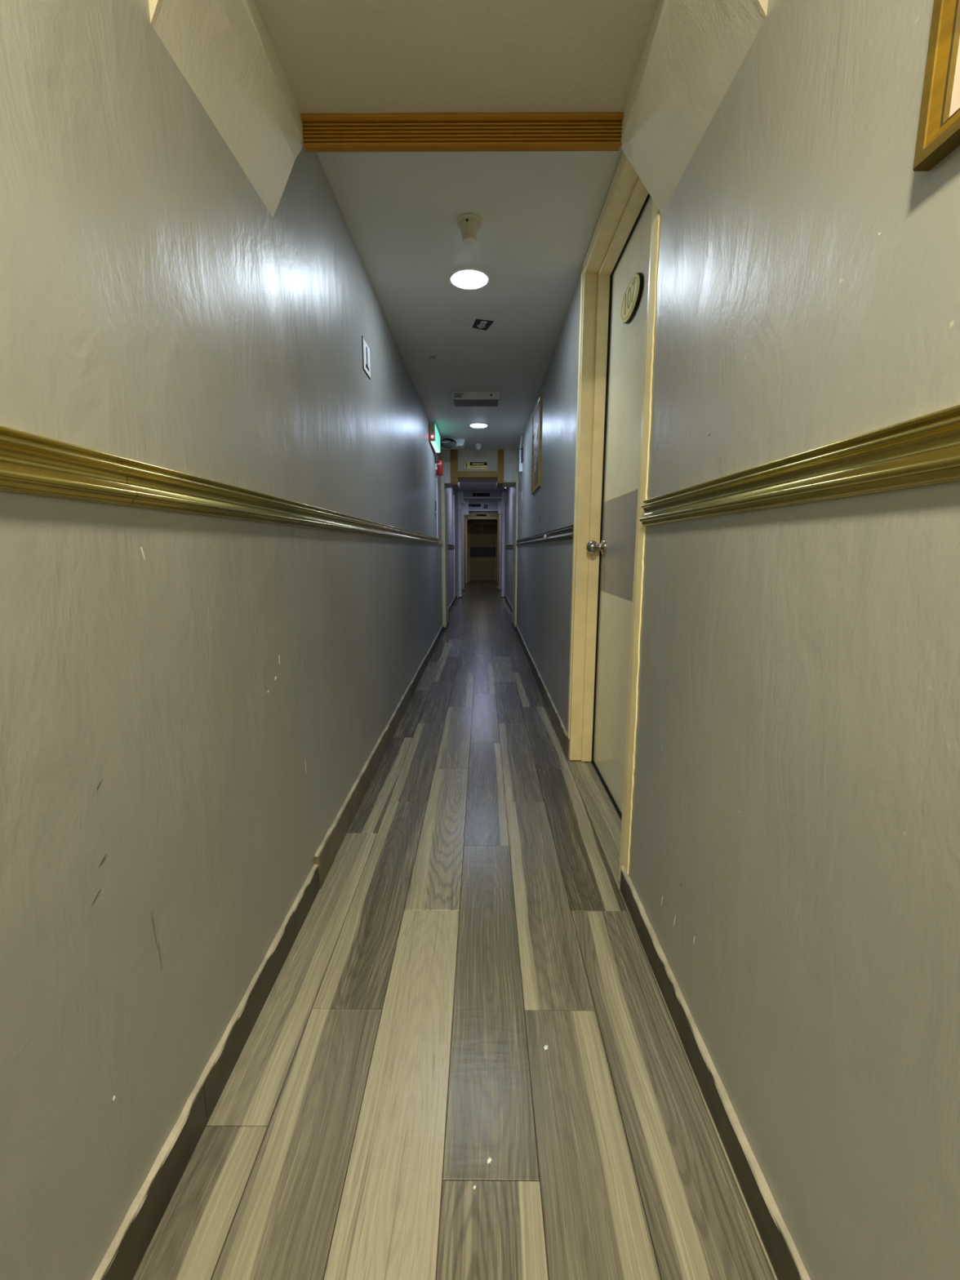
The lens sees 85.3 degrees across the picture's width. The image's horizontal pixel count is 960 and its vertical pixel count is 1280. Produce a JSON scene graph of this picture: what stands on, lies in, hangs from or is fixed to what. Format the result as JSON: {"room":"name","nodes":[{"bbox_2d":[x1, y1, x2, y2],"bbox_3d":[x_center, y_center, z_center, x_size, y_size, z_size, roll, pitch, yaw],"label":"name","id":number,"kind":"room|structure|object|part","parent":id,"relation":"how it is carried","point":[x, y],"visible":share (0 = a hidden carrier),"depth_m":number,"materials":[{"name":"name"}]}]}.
{"room":"hotel corridor","nodes":[
{"label":"hotel corridor","id":0,"kind":"room"},
{"bbox_2d":[0,0,465,1279],"bbox_3d":[-0.567,-1.291,6.275,0.204,2.400,21.200,0,10,0],"label":"wall","id":1,"kind":"structure","parent":0,"point":[190,704],"depth_m":0.80,"materials":[{"name":"grey paint"}]},
{"bbox_2d":[0,425,443,544],"bbox_3d":[-0.483,-0.281,1.085,0.018,0.064,10.630,0,10,0],"label":"rail","id":2,"kind":"object","parent":1,"relation":"attached to","point":[30,464],"visible":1,"depth_m":0.74,"materials":[{"name":"gold metal"}]},
{"bbox_2d":[91,624,443,1279],"bbox_3d":[-0.484,0.741,1.258,0.014,0.110,10.620,0,10,0],"label":"baseboard","id":3,"kind":"structure","parent":1,"relation":"attached to","point":[122,1260],"depth_m":0.99,"materials":[{"name":"brown wood"}]},
{"bbox_2d":[361,335,370,379],"bbox_3d":[-0.483,-1.198,2.215,0.006,0.128,0.134,0,10,0],"label":"number sign","id":4,"kind":"object","parent":1,"relation":"attached to","point":[366,349],"visible":1,"depth_m":2.20,"materials":[{"name":"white plastic"}]},
{"bbox_2d":[429,423,439,463],"bbox_3d":[-0.441,-1.914,5.106,0.062,0.262,0.616,0,10,0],"label":"sign box","id":5,"kind":"object","parent":1,"relation":"attached to","point":[434,437],"visible":1,"depth_m":4.90,"materials":[{"name":"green plastic"}]},
{"bbox_2d":[431,440,439,453],"bbox_3d":[-0.434,-1.886,5.095,0.041,0.006,0.552,0,10,0],"label":"diffuser","id":6,"kind":"object","parent":5,"relation":"attached to","point":[434,444],"depth_m":5.07,"materials":[{"name":"grey plastic"}]},
{"bbox_3d":[-0.413,-1.964,5.083,0.006,0.148,0.556,0,10,0],"label":"green panel","id":7,"kind":"part","parent":5,"relation":"part of","materials":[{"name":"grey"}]},
{"bbox_2d":[435,474,438,537],"bbox_3d":[-0.462,-1.428,5.601,0.012,0.700,0.129,0,10,-2],"label":"cable conduit","id":8,"kind":"object","parent":1,"relation":"attached to","point":[436,474],"visible":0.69,"depth_m":5.64,"materials":[{"name":"white plastic"}]},
{"bbox_2d":[435,459,443,475],"bbox_3d":[-0.430,-1.815,5.486,0.080,0.153,0.081,0,10,0],"label":"fire alarm","id":9,"kind":"object","parent":1,"relation":"attached to","point":[439,465],"visible":1,"depth_m":5.47,"materials":[{"name":"red plastic"}]},
{"bbox_2d":[447,544,454,548],"bbox_3d":[-0.494,-1.503,8.369,0.018,0.064,3.000,0,10,0],"label":"rail","id":10,"kind":"object","parent":1,"relation":"attached to","point":[449,546],"visible":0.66,"depth_m":8.69,"materials":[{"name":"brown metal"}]},
{"bbox_2d":[448,593,457,613],"bbox_3d":[-0.494,-0.591,8.984,0.013,0.096,3.900,0,10,0],"label":"baseboard","id":11,"kind":"structure","parent":1,"relation":"attached to","point":[451,604],"depth_m":9.32,"materials":[{"name":"grey wood"}]},
{"bbox_2d":[453,495,454,597],"bbox_3d":[-0.491,-1.720,9.925,0.012,2.000,0.100,0,10,0],"label":"trim","id":12,"kind":"structure","parent":1,"relation":"attached to","point":[453,495],"depth_m":9.86,"materials":[{"name":"white paint"}]},
{"bbox_2d":[132,581,777,1279],"bbox_3d":[0.032,-0.078,6.482,1.400,0.060,21.200,0,10,0],"label":"floor","id":13,"kind":"structure","parent":0,"point":[471,917],"depth_m":1.03,"materials":[{"name":"wood"}]},
{"bbox_2d":[440,448,448,631],"bbox_3d":[-0.447,-1.231,6.606,0.046,2.170,0.566,0,10,0],"label":"pillar","id":14,"kind":"structure","parent":13,"relation":"on","point":[443,488],"depth_m":6.44,"materials":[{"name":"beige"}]},
{"bbox_2d":[457,502,462,597],"bbox_3d":[-0.420,-1.876,10.977,0.065,1.947,0.332,0,10,0],"label":"pillar","id":15,"kind":"structure","parent":13,"relation":"on","point":[460,508],"depth_m":10.84,"materials":[{"name":"white paint"}]},
{"bbox_2d":[462,514,464,590],"bbox_3d":[-0.419,-2.164,12.957,0.059,1.838,0.332,0,10,0],"label":"pillar","id":16,"kind":"structure","parent":13,"relation":"on","point":[463,515],"depth_m":12.79,"materials":[{"name":"grey paint"}]},
{"bbox_2d":[465,519,467,583],"bbox_3d":[-0.399,-2.607,15.418,0.050,1.870,0.332,0,10,0],"label":"pillar","id":17,"kind":"structure","parent":13,"relation":"on","point":[466,520],"depth_m":15.33,"materials":[{"name":"brown paint"}]},
{"bbox_2d":[497,520,497,583],"bbox_3d":[0.521,-2.606,15.413,0.014,1.870,0.332,0,10,0],"label":"pillar","id":18,"kind":"structure","parent":13,"relation":"on","point":[497,520],"depth_m":15.28,"materials":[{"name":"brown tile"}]},
{"bbox_2d":[498,513,501,590],"bbox_3d":[0.497,-2.177,12.950,0.042,1.866,0.332,0,10,0],"label":"pillar","id":19,"kind":"structure","parent":13,"relation":"on","point":[500,517],"depth_m":12.85,"materials":[{"name":"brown paint"}]},
{"bbox_2d":[501,501,505,597],"bbox_3d":[0.485,-1.889,10.970,0.058,1.975,0.332,0,10,0],"label":"pillar","id":20,"kind":"structure","parent":13,"relation":"on","point":[503,519],"depth_m":10.84,"materials":[{"name":"white paint"}]},
{"bbox_2d":[511,448,518,631],"bbox_3d":[0.447,-1.229,6.592,0.026,2.170,0.585,0,10,0],"label":"pillar","id":21,"kind":"structure","parent":13,"relation":"on","point":[516,486],"depth_m":6.45,"materials":[{"name":"beige paint"}]},
{"bbox_2d":[316,147,622,491],"bbox_3d":[0.032,-2.359,6.086,1.400,0.230,21.200,0,10,0],"label":"ceiling","id":22,"kind":"structure","parent":0,"point":[540,212],"depth_m":2.12,"materials":[{"name":"paint"}]},
{"bbox_2d":[440,438,456,448],"bbox_3d":[-0.343,-2.095,5.537,0.185,0.101,0.061,0,10,0],"label":"cable coil","id":23,"kind":"object","parent":22,"relation":"hanging from","point":[442,444],"visible":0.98,"depth_m":5.54,"materials":[{"name":"black plastic"}]},
{"bbox_2d":[440,439,465,448],"bbox_3d":[-0.292,-2.131,5.661,0.258,0.075,0.160,0,10,0],"label":"box","id":24,"kind":"object","parent":22,"relation":"attached to","point":[460,443],"visible":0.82,"depth_m":5.59,"materials":[{"name":"white plastic"}]},
{"bbox_2d":[148,0,768,217],"bbox_3d":[-0.032,-1.165,0.969,0.918,0.415,0.463,0,10,0],"label":"ceiling beam","id":25,"kind":"structure","parent":22,"relation":"attached to","point":[254,67],"depth_m":1.01,"materials":[{"name":"paint"}]},
{"bbox_2d":[301,112,622,152],"bbox_3d":[-0.041,-1.166,1.196,0.729,0.059,0.028,0,10,0],"label":"trim","id":26,"kind":"structure","parent":25,"relation":"attached to","point":[474,131],"depth_m":1.19,"materials":[{"name":"brown wood"}]},
{"bbox_2d":[456,213,481,246],"bbox_3d":[-0.039,-1.475,1.886,0.092,0.079,0.092,0,10,0],"label":"detector","id":27,"kind":"object","parent":22,"relation":"attached to","point":[468,224],"visible":1,"depth_m":1.86,"materials":[{"name":"white plastic"}]},
{"bbox_2d":[448,267,489,289],"bbox_3d":[-0.047,-1.579,2.284,0.181,0.010,0.181,0,10,0],"label":"recessed light","id":28,"kind":"object","parent":22,"relation":"in","point":[469,278],"visible":1,"depth_m":2.27,"materials":[{"name":"grey plastic"}]},
{"bbox_2d":[452,391,500,408],"bbox_3d":[-0.030,-1.857,4.030,0.362,0.058,0.244,0,10,0],"label":"emergency light","id":29,"kind":"object","parent":22,"relation":"attached to","point":[459,398],"visible":1,"depth_m":3.92,"materials":[{"name":"white plastic"}]},
{"bbox_3d":[-0.030,-1.841,3.923,0.362,0.052,0.020,0,10,0],"label":"panel","id":30,"kind":"part","parent":29,"relation":"part of","materials":[{"name":"white plastic"}]},
{"bbox_2d":[475,443,481,449],"bbox_3d":[-0.017,-2.172,5.865,0.076,0.065,0.076,0,10,0],"label":"smoke detector","id":31,"kind":"object","parent":22,"relation":"attached to","point":[478,446],"visible":1,"depth_m":5.84,"materials":[{"name":"white plastic"}]},
{"bbox_2d":[469,422,488,427],"bbox_3d":[-0.012,-2.045,4.974,0.181,0.010,0.181,0,10,0],"label":"recessed light","id":32,"kind":"object","parent":22,"relation":"in","point":[476,424],"visible":1,"depth_m":4.95,"materials":[{"name":"grey plastic"}]},
{"bbox_2d":[444,449,516,489],"bbox_3d":[0.000,-2.110,6.486,0.988,0.398,0.538,0,10,0],"label":"ceiling beam","id":33,"kind":"structure","parent":22,"relation":"attached to","point":[501,464],"depth_m":6.23,"materials":[{"name":"beige paint"}]},
{"bbox_2d":[463,462,487,468],"bbox_3d":[-0.053,-2.090,6.230,0.280,0.080,0.009,0,10,0],"label":"direction sign","id":34,"kind":"object","parent":33,"relation":"attached to","point":[466,464],"visible":1,"depth_m":6.23,"materials":[{"name":"gold metal"}]},
{"bbox_3d":[-0.018,-2.105,6.226,0.204,0.039,0.003,0,10,0],"label":"dark panel","id":35,"kind":"part","parent":34,"relation":"part of","materials":[{"name":"black plastic"}]},
{"bbox_3d":[-0.028,-1.990,6.260,0.480,0.068,0.044,0,10,0],"label":"gold rail","id":36,"kind":"part","parent":33,"relation":"part of","materials":[{"name":"orange paint"}]},
{"bbox_2d":[461,500,501,515],"bbox_3d":[0.036,-3.250,12.869,0.984,0.332,0.530,0,10,0],"label":"ceiling beam","id":37,"kind":"structure","parent":22,"relation":"attached to","point":[493,506],"depth_m":12.62,"materials":[{"name":"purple paint"}]},
{"bbox_2d":[468,503,480,506],"bbox_3d":[-0.134,-3.263,12.625,0.309,0.066,0.008,0,10,0],"label":"direction sign","id":38,"kind":"object","parent":37,"relation":"attached to","point":[469,504],"visible":1,"depth_m":12.62,"materials":[{"name":"black plastic"}]},
{"bbox_2d":[465,512,497,520],"bbox_3d":[0.052,-3.679,15.281,0.950,0.310,0.430,0,10,0],"label":"ceiling beam","id":39,"kind":"structure","parent":22,"relation":"attached to","point":[490,516],"depth_m":15.11,"materials":[{"name":"grey paint"}]},
{"bbox_2d":[457,491,506,505],"bbox_3d":[-0.002,-2.962,10.889,1.085,0.223,0.530,0,10,0],"label":"ceiling beam","id":40,"kind":"structure","parent":22,"relation":"attached to","point":[462,495],"depth_m":10.65,"materials":[{"name":"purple paint"}]},
{"bbox_2d":[472,493,489,496],"bbox_3d":[0.027,-2.969,10.645,0.349,0.069,0.008,0,10,0],"label":"direction sign","id":41,"kind":"object","parent":40,"relation":"attached to","point":[473,494],"visible":1,"depth_m":10.64,"materials":[{"name":"black plastic"}]},
{"bbox_2d":[471,319,493,330],"bbox_3d":[0.007,-1.662,2.747,0.097,0.004,0.123,-3,10,-19],"label":"sticker","id":42,"kind":"object","parent":22,"relation":"attached to","point":[481,324],"visible":1,"depth_m":2.74,"materials":[{"name":"black plastic"}]},
{"bbox_2d":[467,520,497,581],"bbox_3d":[0.084,-3.113,16.790,1.400,2.400,0.150,0,10,0],"label":"wall","id":43,"kind":"structure","parent":0,"point":[469,521],"depth_m":16.60,"materials":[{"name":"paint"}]},
{"bbox_2d":[467,522,497,581],"bbox_3d":[0.077,-2.824,16.703,0.912,1.860,0.120,0,10,0],"label":"door","id":44,"kind":"structure","parent":43,"relation":"in","point":[482,535],"depth_m":16.72,"materials":[{"name":"wood"}]},
{"bbox_2d":[496,0,959,1279],"bbox_3d":[0.552,-1.290,6.269,0.201,2.400,21.200,0,10,0],"label":"wall","id":45,"kind":"structure","parent":0,"point":[794,868],"depth_m":0.67,"materials":[{"name":"grey paint"}]},
{"bbox_2d":[505,594,512,613],"bbox_3d":[0.516,-0.590,8.979,0.013,0.096,3.900,0,10,0],"label":"baseboard","id":46,"kind":"structure","parent":45,"relation":"attached to","point":[510,606],"depth_m":9.20,"materials":[{"name":"grey wood"}]},
{"bbox_2d":[505,544,512,548],"bbox_3d":[0.513,-1.579,8.807,0.018,0.064,3.900,0,10,0],"label":"rail","id":47,"kind":"object","parent":45,"relation":"attached to","point":[510,546],"visible":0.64,"depth_m":9.09,"materials":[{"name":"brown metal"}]},
{"bbox_2d":[519,435,523,472],"bbox_3d":[0.433,-1.964,5.503,0.036,0.360,0.120,0,10,0],"label":"junction box","id":48,"kind":"object","parent":45,"relation":"attached to","point":[521,449],"visible":1,"depth_m":5.51,"materials":[{"name":"white plastic"}]},
{"bbox_2d":[520,491,523,519],"bbox_3d":[0.441,-1.406,5.435,0.018,0.294,0.085,0,10,0],"label":"cable","id":49,"kind":"object","parent":45,"relation":"attached to","point":[522,491],"visible":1,"depth_m":5.41,"materials":[{"name":"grey plastic"}]},
{"bbox_2d":[531,394,542,494],"bbox_3d":[0.434,-1.478,4.019,0.016,0.630,0.570,0,10,0],"label":"picture frame","id":50,"kind":"object","parent":45,"relation":"attached to","point":[537,414],"visible":1,"depth_m":3.98,"materials":[{"name":"wood"}]},
{"bbox_3d":[0.435,-1.525,4.290,0.016,0.630,0.020,0,10,0],"label":"frame","id":51,"kind":"part","parent":50,"relation":"part of","materials":[{"name":"brown wood"}]},
{"bbox_3d":[0.434,-1.178,4.072,0.016,0.020,0.570,0,10,0],"label":"frame","id":52,"kind":"part","parent":50,"relation":"part of","materials":[{"name":"gold metal"}]},
{"bbox_2d":[532,424,539,490],"bbox_3d":[0.439,-1.478,4.019,0.006,0.594,0.534,0,10,0],"label":"print","id":53,"kind":"object","parent":50,"relation":"on","point":[535,428],"depth_m":4.04},
{"bbox_3d":[0.434,-1.779,3.967,0.016,0.020,0.570,0,10,0],"label":"frame","id":54,"kind":"part","parent":50,"relation":"part of","materials":[{"name":"wood"}]},
{"bbox_3d":[0.432,-1.431,3.748,0.016,0.630,0.020,0,10,0],"label":"frame","id":55,"kind":"part","parent":50,"relation":"part of","materials":[{"name":"wood"}]},
{"bbox_2d":[515,623,568,755],"bbox_3d":[0.436,0.178,4.517,0.013,0.106,3.995,0,10,0],"label":"baseboard","id":56,"kind":"structure","parent":45,"relation":"attached to","point":[562,733],"depth_m":3.29,"materials":[{"name":"brown wood"}]},
{"bbox_2d":[515,524,573,545],"bbox_3d":[0.434,-0.837,4.346,0.018,0.064,3.965,0,10,0],"label":"rail","id":57,"kind":"object","parent":45,"relation":"attached to","point":[566,532],"visible":0.98,"depth_m":3.10,"materials":[{"name":"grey metal"}]},
{"bbox_2d":[567,151,659,881],"bbox_3d":[0.504,-0.406,1.852,0.160,2.166,1.071,0,10,0],"label":"door","id":58,"kind":"structure","parent":45,"relation":"in","point":[619,270],"depth_m":2.06,"materials":[{"name":"beige paint"}]},
{"bbox_3d":[0.430,-0.540,2.354,0.007,2.060,0.037,0,10,0],"label":"architrave","id":59,"kind":"part","parent":58,"relation":"part of","materials":[{"name":"beige paint"}]},
{"bbox_3d":[0.501,-0.404,2.262,0.077,0.067,0.067,0,10,0],"label":"knob","id":60,"kind":"part","parent":58,"relation":"part of","materials":[{"name":"metal"}]},
{"bbox_3d":[0.428,-1.467,1.693,0.007,0.020,1.022,0,10,0],"label":"architrave","id":61,"kind":"part","parent":58,"relation":"part of","materials":[{"name":"beige paint"}]},
{"bbox_3d":[0.526,-1.198,1.832,0.004,0.122,0.229,0,10,0],"label":"number plate","id":62,"kind":"part","parent":58,"relation":"part of","materials":[{"name":"gold metal"}]},
{"bbox_3d":[0.534,-1.198,1.832,0.012,0.126,0.236,0,10,0],"label":"number plate","id":63,"kind":"part","parent":58,"relation":"part of","materials":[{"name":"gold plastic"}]},
{"bbox_2d":[619,865,810,1279],"bbox_3d":[0.408,1.185,-1.214,0.013,0.080,5.608,0,10,0],"label":"baseboard","id":64,"kind":"structure","parent":45,"relation":"attached to","point":[786,1262],"depth_m":0.89,"materials":[{"name":"brown wood"}]},
{"bbox_2d":[639,404,959,525],"bbox_3d":[0.405,0.151,-1.409,0.018,0.064,5.575,0,10,0],"label":"rail","id":65,"kind":"object","parent":45,"relation":"attached to","point":[922,451],"visible":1,"depth_m":0.60,"materials":[{"name":"gold metal"}]},
{"bbox_2d":[912,0,959,171],"bbox_3d":[0.415,-0.725,0.168,0.016,0.668,0.542,0,10,0],"label":"picture frame","id":66,"kind":"object","parent":45,"relation":"attached to","point":[938,135],"visible":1,"depth_m":0.46,"materials":[{"name":"gold metal"}]},
{"bbox_3d":[0.414,-0.407,0.223,0.016,0.023,0.542,0,10,0],"label":"frame","id":67,"kind":"part","parent":66,"relation":"part of","materials":[{"name":"gold metal"}]},
{"bbox_2d":[949,37,959,116],"bbox_3d":[0.420,-0.725,0.168,0.006,0.626,0.500,0,10,0],"label":"print","id":68,"kind":"object","parent":66,"relation":"on","point":[954,42],"depth_m":0.46}
]}

